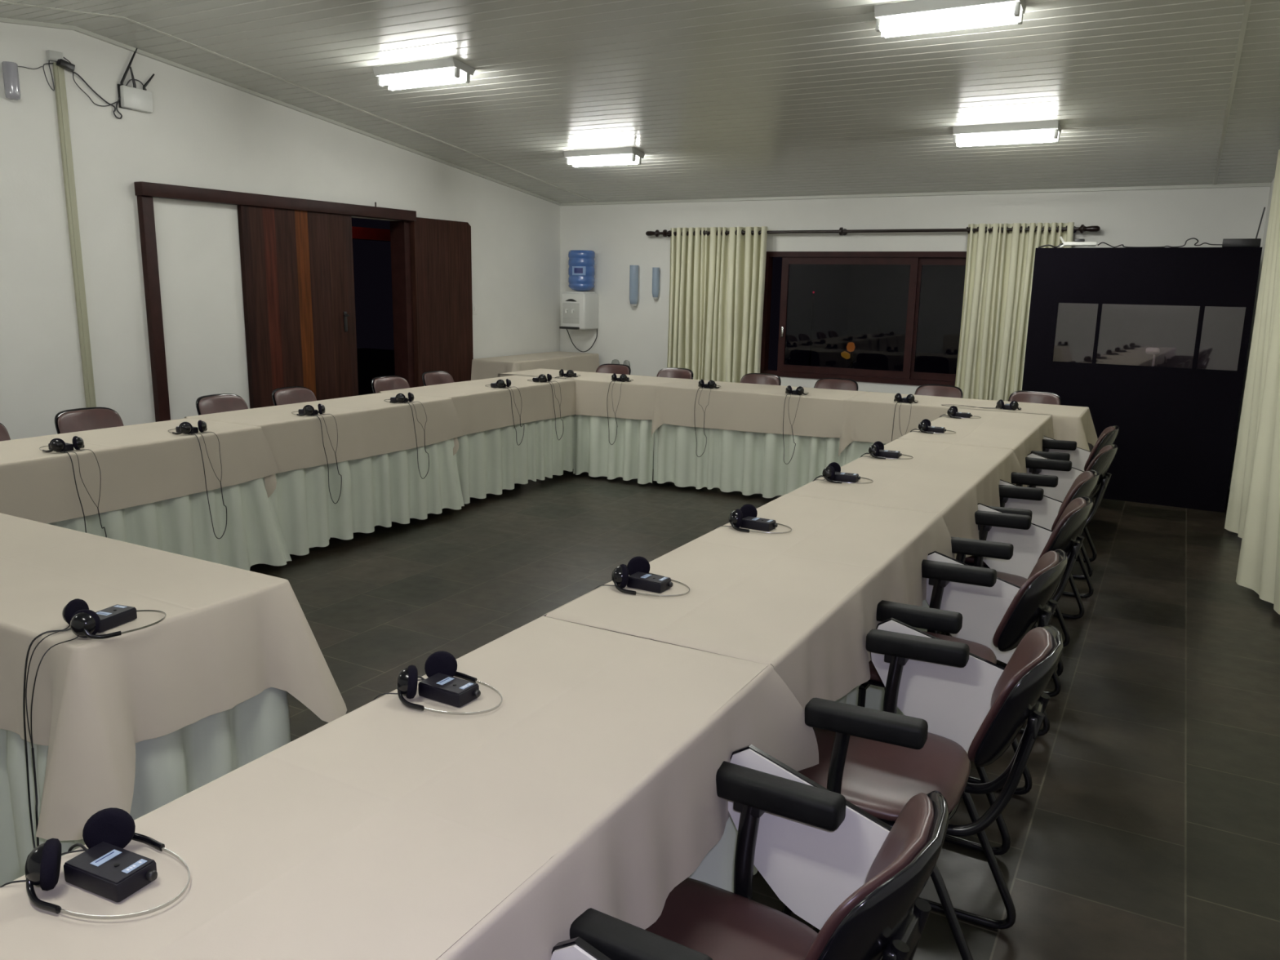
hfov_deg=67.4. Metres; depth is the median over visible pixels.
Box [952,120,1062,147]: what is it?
ceiling lamp
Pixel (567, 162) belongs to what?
socket
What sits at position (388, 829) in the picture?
tablecloth
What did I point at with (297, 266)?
door
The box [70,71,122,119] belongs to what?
cable
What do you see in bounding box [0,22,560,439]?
wall
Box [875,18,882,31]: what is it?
socket
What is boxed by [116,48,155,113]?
router
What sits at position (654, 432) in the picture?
table skirt
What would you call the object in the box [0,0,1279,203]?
ceiling
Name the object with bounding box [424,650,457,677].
ear cup
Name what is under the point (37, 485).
tablecloth
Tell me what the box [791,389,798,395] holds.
receiver
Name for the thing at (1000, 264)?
curtain
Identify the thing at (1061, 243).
cable
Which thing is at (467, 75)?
socket
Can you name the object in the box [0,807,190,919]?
headset
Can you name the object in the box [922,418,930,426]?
ear cup
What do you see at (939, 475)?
tablecloth
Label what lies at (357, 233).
trim
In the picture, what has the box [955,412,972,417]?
receiver
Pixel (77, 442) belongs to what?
ear cup
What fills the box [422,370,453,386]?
chair
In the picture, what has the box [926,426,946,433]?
receiver
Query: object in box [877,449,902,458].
receiver
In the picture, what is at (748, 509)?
ear cup
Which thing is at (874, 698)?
table skirt
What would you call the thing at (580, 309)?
water dispenser
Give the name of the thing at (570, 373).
ear cup
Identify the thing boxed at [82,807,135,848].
ear cup
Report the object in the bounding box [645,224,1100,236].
curtain rod
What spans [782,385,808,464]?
headset
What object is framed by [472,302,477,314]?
light switch
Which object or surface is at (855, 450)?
table skirt
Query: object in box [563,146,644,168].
ceiling lamp
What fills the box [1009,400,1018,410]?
ear cup
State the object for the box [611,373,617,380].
ear cup
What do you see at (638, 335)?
wall
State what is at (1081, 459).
chair
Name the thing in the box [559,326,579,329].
drip tray
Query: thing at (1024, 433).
tablecloth
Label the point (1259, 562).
curtain
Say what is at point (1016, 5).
socket
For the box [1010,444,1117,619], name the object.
chair
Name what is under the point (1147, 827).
floor
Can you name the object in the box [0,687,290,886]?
table skirt
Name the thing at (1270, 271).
curtain
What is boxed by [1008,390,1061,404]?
chair
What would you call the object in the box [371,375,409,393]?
chair
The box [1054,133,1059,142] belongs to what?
socket
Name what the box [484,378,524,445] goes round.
headset
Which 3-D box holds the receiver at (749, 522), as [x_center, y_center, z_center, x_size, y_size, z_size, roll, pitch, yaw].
[0.363,0.135,2.973,0.118,0.028,0.056,8,13,31]
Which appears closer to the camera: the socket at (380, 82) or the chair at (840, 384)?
the socket at (380, 82)
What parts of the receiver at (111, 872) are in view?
label plate, plate, label plate, volume knob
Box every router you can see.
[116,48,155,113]
[1059,235,1097,248]
[1222,207,1265,247]
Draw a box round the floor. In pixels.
[249,469,1279,959]
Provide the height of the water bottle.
0.424 m
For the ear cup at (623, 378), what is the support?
on the headset at (623, 377)
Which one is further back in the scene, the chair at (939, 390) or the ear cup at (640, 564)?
the chair at (939, 390)
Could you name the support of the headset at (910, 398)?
on the tablecloth at (868, 417)
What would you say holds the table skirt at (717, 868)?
attached to the folding table at (761, 671)
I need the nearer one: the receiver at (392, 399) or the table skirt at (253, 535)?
the table skirt at (253, 535)
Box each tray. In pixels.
[372,57,475,79]
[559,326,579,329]
[563,146,644,159]
[874,0,1026,22]
[952,120,1062,137]
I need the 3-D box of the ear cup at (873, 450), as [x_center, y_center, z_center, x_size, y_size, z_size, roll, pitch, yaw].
[1.037,-0.130,4.249,0.052,0.059,0.050,7,13,28]
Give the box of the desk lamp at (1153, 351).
[1145,346,1159,366]
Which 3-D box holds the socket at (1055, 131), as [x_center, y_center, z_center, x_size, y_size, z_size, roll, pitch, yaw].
[2.666,-2.219,6.155,0.022,0.058,0.034,7,6,28]
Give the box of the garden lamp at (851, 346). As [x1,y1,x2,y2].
[840,342,854,368]
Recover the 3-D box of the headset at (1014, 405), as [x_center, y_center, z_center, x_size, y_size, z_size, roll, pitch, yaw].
[2.192,-0.500,6.163,0.484,0.060,0.193,6,13,23]
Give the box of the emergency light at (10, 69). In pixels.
[1,61,20,100]
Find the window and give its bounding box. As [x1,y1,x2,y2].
[760,251,966,386]
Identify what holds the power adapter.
attached to the wall socket at (51, 55)
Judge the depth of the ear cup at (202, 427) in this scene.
4.58 m
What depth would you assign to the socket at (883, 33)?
4.67 m
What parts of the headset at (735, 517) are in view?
slider arm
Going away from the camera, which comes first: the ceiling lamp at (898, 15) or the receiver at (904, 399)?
the ceiling lamp at (898, 15)
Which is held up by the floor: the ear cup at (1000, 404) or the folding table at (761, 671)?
the folding table at (761, 671)
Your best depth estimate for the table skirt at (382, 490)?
5.55 m
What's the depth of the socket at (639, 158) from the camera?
7.74 m
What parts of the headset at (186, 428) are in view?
slider arm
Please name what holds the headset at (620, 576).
on the tablecloth at (768, 599)
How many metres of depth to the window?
8.91 m
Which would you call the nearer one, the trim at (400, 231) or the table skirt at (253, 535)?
the table skirt at (253, 535)
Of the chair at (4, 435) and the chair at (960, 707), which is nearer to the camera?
the chair at (960, 707)
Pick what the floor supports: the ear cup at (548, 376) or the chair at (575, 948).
the chair at (575, 948)
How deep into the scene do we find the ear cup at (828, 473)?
3.69 m
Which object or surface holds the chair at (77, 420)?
on the floor
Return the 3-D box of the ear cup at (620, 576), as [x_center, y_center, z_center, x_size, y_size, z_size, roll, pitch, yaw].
[-0.045,0.236,2.358,0.051,0.059,0.051,7,13,28]
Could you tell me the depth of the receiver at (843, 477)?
3.71 m
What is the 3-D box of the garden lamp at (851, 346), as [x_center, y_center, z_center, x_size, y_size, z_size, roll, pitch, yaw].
[2.987,-1.612,13.877,0.193,0.760,0.192,2,12,3]
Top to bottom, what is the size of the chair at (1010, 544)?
0.802 m
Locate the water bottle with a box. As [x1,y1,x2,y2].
[568,249,595,291]
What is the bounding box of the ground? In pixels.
[356,347,395,395]
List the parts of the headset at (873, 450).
slider arm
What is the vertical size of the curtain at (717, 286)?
2.025 m
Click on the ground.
(371, 362)
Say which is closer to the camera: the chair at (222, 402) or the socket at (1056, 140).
the chair at (222, 402)
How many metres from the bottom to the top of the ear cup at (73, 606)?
0.059 m
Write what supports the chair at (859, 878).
on the floor
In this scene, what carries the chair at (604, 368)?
on the floor
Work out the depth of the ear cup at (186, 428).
4.51 m
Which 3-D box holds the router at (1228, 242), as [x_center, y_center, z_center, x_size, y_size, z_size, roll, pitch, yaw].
[4.079,-1.706,6.490,0.220,0.260,0.110,8,13,30]
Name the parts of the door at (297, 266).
handle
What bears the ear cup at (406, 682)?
on the headset at (442, 662)
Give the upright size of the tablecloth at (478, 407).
0.380 m
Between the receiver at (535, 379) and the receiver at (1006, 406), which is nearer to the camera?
the receiver at (1006, 406)
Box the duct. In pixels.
[52,62,96,407]
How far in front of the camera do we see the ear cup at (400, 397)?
5.80 m
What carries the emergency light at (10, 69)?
attached to the wall at (200, 131)
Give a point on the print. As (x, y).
(576, 270)
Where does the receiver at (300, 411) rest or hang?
on the tablecloth at (368, 425)
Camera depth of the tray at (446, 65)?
5.92 m
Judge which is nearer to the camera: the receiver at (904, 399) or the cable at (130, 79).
the cable at (130, 79)
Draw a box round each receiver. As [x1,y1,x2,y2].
[48,442,73,451]
[63,841,157,902]
[95,604,137,632]
[175,426,198,434]
[297,408,318,415]
[390,396,408,403]
[417,672,480,707]
[490,382,506,387]
[532,377,546,382]
[564,373,576,377]
[626,571,673,593]
[703,383,716,388]
[740,515,777,531]
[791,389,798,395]
[832,471,860,482]
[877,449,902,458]
[900,397,908,403]
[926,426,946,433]
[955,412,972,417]
[1002,404,1011,409]
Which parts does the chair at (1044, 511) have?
seat, armrest post, leg, armrest, armrest, leg, backrest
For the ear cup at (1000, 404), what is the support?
on the headset at (1014, 405)
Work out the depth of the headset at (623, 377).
7.31 m
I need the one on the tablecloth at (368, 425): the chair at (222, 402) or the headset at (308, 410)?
the headset at (308, 410)
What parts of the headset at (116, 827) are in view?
slider arm, slider arm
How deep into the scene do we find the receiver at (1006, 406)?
6.05 m
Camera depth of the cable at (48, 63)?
5.62 m
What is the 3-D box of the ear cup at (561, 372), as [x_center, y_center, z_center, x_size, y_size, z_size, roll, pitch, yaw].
[-0.620,-0.853,7.639,0.050,0.059,0.052,7,13,28]
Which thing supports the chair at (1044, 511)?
on the floor
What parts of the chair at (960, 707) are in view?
armrest post, armrest, leg, seat, armrest post, armrest, leg, backrest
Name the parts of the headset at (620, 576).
slider arm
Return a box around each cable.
[17,66,42,69]
[42,60,54,90]
[62,57,117,106]
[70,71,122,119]
[125,79,146,90]
[1038,243,1062,248]
[1097,237,1222,247]
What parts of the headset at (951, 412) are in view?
slider arm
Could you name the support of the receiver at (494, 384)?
on the tablecloth at (478, 407)
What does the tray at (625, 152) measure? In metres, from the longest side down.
0.650 x 0.220 x 0.045 m
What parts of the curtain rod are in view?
rod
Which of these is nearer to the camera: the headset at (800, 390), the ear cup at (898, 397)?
the ear cup at (898, 397)
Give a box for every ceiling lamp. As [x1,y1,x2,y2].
[372,57,475,91]
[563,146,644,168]
[874,0,1026,39]
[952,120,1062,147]
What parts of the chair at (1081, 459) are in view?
armrest, armrest, leg, leg, backrest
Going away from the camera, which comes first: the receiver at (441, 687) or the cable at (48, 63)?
the receiver at (441, 687)
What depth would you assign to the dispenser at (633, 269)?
9.93 m
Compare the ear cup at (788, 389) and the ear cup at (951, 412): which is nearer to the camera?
the ear cup at (951, 412)
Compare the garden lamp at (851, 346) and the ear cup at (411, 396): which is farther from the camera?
the garden lamp at (851, 346)
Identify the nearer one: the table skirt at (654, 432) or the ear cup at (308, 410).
the ear cup at (308, 410)
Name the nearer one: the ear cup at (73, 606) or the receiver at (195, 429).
the ear cup at (73, 606)
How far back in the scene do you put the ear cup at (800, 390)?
6.63 m
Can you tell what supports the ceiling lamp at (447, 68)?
attached to the ceiling
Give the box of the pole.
[808,291,814,365]
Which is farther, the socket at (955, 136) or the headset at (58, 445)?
the socket at (955, 136)
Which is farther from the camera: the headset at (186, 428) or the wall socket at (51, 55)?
the wall socket at (51, 55)
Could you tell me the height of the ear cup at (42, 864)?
0.059 m
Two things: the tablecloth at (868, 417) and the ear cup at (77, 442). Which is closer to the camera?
the ear cup at (77, 442)
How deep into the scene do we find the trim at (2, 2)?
6.38 m
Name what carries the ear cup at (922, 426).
on the headset at (923, 425)
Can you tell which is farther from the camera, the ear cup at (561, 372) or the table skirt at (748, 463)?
the ear cup at (561, 372)
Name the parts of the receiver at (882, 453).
plate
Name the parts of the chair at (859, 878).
armrest, seat, armrest post, armrest, backrest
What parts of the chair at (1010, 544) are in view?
armrest post, armrest post, armrest, leg, armrest, seat, leg, backrest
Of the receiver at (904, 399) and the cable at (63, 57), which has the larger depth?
the receiver at (904, 399)
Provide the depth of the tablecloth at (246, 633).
2.15 m
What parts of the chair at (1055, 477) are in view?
armrest post, armrest, armrest, leg, leg, backrest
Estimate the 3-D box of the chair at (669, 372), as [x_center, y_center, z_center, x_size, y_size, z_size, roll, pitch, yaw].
[0.164,-0.522,8.069,0.565,0.802,0.593,8,13,29]
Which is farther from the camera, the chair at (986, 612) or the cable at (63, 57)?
the cable at (63, 57)
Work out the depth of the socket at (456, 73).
5.82 m
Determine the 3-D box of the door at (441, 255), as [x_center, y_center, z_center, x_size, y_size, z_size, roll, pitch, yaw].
[-1.810,-1.351,8.855,0.056,2.025,0.770,7,13,28]
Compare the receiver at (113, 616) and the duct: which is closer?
the receiver at (113, 616)
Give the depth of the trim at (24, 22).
6.75 m
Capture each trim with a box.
[0,0,598,202]
[0,17,560,205]
[133,181,416,422]
[351,226,390,241]
[560,182,1271,205]
[1213,0,1251,184]
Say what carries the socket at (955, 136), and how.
attached to the ceiling lamp at (1039, 131)
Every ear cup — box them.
[25,838,61,890]
[49,438,65,452]
[62,598,88,625]
[70,608,101,637]
[72,435,84,449]
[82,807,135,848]
[178,422,192,434]
[197,420,207,432]
[302,404,314,415]
[317,403,324,414]
[395,393,405,403]
[395,664,417,698]
[408,392,413,401]
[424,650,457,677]
[496,379,504,387]
[506,378,511,386]
[537,373,546,382]
[546,373,551,381]
[559,368,564,376]
[566,369,573,377]
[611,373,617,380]
[611,564,628,588]
[619,373,626,382]
[626,555,649,575]
[698,379,704,387]
[707,380,715,388]
[728,509,742,527]
[740,503,757,518]
[785,385,791,394]
[795,386,804,395]
[822,466,835,479]
[827,462,840,471]
[868,444,879,457]
[873,440,884,449]
[894,393,902,402]
[906,394,915,403]
[918,421,928,432]
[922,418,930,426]
[946,407,955,417]
[996,399,1004,408]
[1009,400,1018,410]
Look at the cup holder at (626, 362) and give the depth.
10.18 m
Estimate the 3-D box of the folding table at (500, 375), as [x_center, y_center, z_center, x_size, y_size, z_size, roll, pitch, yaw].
[-0.381,-0.458,7.812,1.442,0.761,0.582,7,13,28]
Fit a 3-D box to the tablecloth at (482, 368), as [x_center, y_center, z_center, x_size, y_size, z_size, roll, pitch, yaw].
[-1.015,-1.058,9.699,0.635,0.370,1.615,7,13,28]
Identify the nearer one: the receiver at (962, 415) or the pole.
the receiver at (962, 415)
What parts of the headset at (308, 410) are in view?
slider arm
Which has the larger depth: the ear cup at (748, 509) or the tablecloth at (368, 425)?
the tablecloth at (368, 425)
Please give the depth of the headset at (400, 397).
5.83 m
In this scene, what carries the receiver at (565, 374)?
on the tablecloth at (637, 399)
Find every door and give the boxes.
[236,204,358,408]
[409,217,473,386]
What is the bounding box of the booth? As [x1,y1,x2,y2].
[1022,247,1262,512]
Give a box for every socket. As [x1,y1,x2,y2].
[45,49,62,62]
[377,76,382,86]
[453,67,460,78]
[464,72,470,83]
[565,157,569,164]
[631,154,635,161]
[637,156,641,164]
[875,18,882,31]
[880,30,886,39]
[953,134,957,144]
[1013,2,1020,17]
[1016,10,1023,24]
[1053,128,1057,138]
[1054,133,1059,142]
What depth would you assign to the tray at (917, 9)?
4.45 m
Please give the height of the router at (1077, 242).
0.086 m
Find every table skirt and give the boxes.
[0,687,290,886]
[46,477,291,570]
[271,438,464,555]
[455,414,574,503]
[573,414,653,484]
[573,431,654,469]
[653,423,840,497]
[688,816,737,893]
[753,599,928,875]
[840,440,885,466]
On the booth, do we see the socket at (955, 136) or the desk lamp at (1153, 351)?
the desk lamp at (1153, 351)
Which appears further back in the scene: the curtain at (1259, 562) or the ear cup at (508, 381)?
the ear cup at (508, 381)
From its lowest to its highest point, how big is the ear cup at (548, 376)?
0.059 m
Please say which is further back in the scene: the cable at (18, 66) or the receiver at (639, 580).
the cable at (18, 66)
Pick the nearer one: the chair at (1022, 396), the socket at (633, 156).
the chair at (1022, 396)
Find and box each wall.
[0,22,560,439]
[560,186,1270,394]
[1228,178,1274,490]
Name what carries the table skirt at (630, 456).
attached to the folding table at (500, 375)
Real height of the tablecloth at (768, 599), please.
0.282 m
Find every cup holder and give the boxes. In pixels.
[611,359,619,364]
[622,360,630,367]
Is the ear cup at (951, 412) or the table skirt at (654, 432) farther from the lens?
the table skirt at (654, 432)
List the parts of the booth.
panel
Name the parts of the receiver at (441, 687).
label plate, plate, label plate, volume knob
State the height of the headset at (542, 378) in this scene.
0.495 m
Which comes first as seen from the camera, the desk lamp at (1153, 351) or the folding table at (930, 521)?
the folding table at (930, 521)
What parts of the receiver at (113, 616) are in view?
label plate, plate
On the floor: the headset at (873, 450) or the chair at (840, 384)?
the chair at (840, 384)
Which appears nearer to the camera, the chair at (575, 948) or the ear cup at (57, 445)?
the chair at (575, 948)
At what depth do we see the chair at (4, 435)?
4.69 m
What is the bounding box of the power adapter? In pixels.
[56,58,75,71]
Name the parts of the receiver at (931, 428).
plate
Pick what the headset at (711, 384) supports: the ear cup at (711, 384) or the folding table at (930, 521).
the ear cup at (711, 384)
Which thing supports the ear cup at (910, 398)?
on the headset at (910, 398)
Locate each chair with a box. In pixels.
[0,422,10,441]
[54,407,124,434]
[195,393,248,415]
[271,386,316,405]
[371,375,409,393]
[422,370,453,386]
[551,937,611,959]
[569,744,948,959]
[595,363,631,374]
[656,367,693,379]
[740,373,781,385]
[782,617,1062,959]
[813,377,857,391]
[857,549,1067,855]
[914,384,963,398]
[940,496,1093,736]
[946,469,1099,677]
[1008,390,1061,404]
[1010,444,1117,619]
[1026,425,1119,578]
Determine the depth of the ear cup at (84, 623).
1.96 m
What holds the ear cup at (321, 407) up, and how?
on the headset at (308, 410)
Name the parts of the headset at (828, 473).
slider arm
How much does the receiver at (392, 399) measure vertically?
0.028 m
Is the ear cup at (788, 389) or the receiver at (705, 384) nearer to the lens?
the ear cup at (788, 389)
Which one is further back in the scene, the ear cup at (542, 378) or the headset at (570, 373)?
the headset at (570, 373)
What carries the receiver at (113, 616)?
on the tablecloth at (246, 633)
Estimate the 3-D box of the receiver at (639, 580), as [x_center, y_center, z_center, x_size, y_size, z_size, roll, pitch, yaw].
[0.020,0.252,2.370,0.118,0.028,0.056,8,13,29]
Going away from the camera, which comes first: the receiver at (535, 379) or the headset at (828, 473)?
the headset at (828, 473)
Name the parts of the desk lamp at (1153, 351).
lamp shade, stem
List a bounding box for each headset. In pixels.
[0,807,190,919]
[22,598,166,848]
[39,435,106,537]
[168,420,226,538]
[291,403,342,503]
[372,650,502,715]
[383,392,429,479]
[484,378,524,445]
[527,373,563,439]
[555,368,581,378]
[594,555,689,596]
[606,373,633,444]
[693,379,720,457]
[712,503,791,533]
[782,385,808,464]
[812,462,873,484]
[860,440,913,459]
[891,393,918,441]
[910,418,955,434]
[939,405,981,418]
[942,399,1021,410]
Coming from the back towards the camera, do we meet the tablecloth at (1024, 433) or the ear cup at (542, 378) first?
the ear cup at (542, 378)
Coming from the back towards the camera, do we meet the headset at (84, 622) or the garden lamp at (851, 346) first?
the garden lamp at (851, 346)
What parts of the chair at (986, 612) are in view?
seat rail, armrest, seat, leg, armrest post, armrest, leg, backrest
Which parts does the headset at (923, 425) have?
slider arm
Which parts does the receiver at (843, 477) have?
plate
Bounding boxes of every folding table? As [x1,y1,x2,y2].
[435,671,761,959]
[499,373,631,383]
[550,520,930,666]
[848,399,1082,417]
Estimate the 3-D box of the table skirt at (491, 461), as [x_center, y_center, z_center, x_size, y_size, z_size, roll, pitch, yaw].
[-0.893,-0.274,6.882,0.074,0.686,1.545,7,13,28]
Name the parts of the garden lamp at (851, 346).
lamp shade, lamp globe, post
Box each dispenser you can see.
[559,291,598,351]
[629,265,638,306]
[652,267,659,299]
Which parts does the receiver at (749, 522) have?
plate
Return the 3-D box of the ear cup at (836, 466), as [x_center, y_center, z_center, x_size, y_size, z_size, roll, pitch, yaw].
[0.763,-0.040,3.780,0.060,0.059,0.023,-3,12,-21]
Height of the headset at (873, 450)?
0.535 m
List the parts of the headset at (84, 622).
slider arm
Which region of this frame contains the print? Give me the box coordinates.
[573,267,582,273]
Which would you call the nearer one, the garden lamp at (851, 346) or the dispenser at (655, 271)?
the dispenser at (655, 271)
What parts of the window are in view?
sash, sash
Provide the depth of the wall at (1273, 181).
7.33 m
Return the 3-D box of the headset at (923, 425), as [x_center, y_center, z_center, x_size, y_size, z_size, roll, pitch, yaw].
[1.513,-0.052,5.092,0.280,0.535,0.155,6,13,24]
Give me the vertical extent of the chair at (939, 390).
0.802 m
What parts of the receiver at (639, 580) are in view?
label plate, plate, volume knob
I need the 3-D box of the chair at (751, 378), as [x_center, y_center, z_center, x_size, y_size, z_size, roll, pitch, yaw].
[0.851,-0.433,7.695,0.565,0.802,0.593,7,13,28]
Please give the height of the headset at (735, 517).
0.535 m
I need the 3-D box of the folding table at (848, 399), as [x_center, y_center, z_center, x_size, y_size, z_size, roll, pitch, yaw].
[2.141,-0.132,6.439,1.442,0.761,0.582,7,13,28]
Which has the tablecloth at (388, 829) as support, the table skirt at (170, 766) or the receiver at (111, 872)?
the receiver at (111, 872)
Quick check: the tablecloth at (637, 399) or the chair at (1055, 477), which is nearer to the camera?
the chair at (1055, 477)
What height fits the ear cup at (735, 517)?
0.059 m
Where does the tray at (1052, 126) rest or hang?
on the ceiling lamp at (1039, 131)
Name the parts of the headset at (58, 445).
slider arm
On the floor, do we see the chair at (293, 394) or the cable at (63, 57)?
the chair at (293, 394)
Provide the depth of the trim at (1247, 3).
5.15 m
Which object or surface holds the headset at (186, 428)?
on the tablecloth at (37, 485)
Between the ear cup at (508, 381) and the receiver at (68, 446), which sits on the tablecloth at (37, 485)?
the receiver at (68, 446)
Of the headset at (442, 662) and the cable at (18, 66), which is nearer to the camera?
the headset at (442, 662)
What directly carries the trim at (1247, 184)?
attached to the wall at (638, 335)
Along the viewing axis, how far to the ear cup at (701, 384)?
6.99 m
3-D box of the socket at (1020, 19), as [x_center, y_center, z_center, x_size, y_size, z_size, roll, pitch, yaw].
[1.737,-2.115,4.389,0.022,0.058,0.034,7,6,28]
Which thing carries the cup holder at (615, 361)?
attached to the wall at (638, 335)
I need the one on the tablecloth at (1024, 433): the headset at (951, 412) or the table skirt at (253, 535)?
the headset at (951, 412)
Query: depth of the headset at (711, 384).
6.96 m
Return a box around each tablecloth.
[0,417,278,523]
[0,512,346,840]
[0,615,818,959]
[184,391,462,497]
[378,374,575,455]
[471,351,599,380]
[497,368,690,419]
[542,493,955,711]
[650,379,868,437]
[787,439,1024,558]
[838,391,1097,456]
[896,408,1053,487]
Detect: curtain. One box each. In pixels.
[666,226,767,382]
[955,222,1074,401]
[1224,149,1279,537]
[1235,274,1279,614]
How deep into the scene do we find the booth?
6.94 m
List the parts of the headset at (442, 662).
slider arm, slider arm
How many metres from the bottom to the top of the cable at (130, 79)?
0.055 m
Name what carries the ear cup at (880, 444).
on the headset at (873, 450)
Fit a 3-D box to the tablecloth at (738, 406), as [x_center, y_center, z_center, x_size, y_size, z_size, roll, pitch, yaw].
[0.890,-0.475,7.061,1.481,0.391,0.713,7,13,28]
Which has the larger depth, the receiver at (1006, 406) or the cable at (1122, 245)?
the cable at (1122, 245)

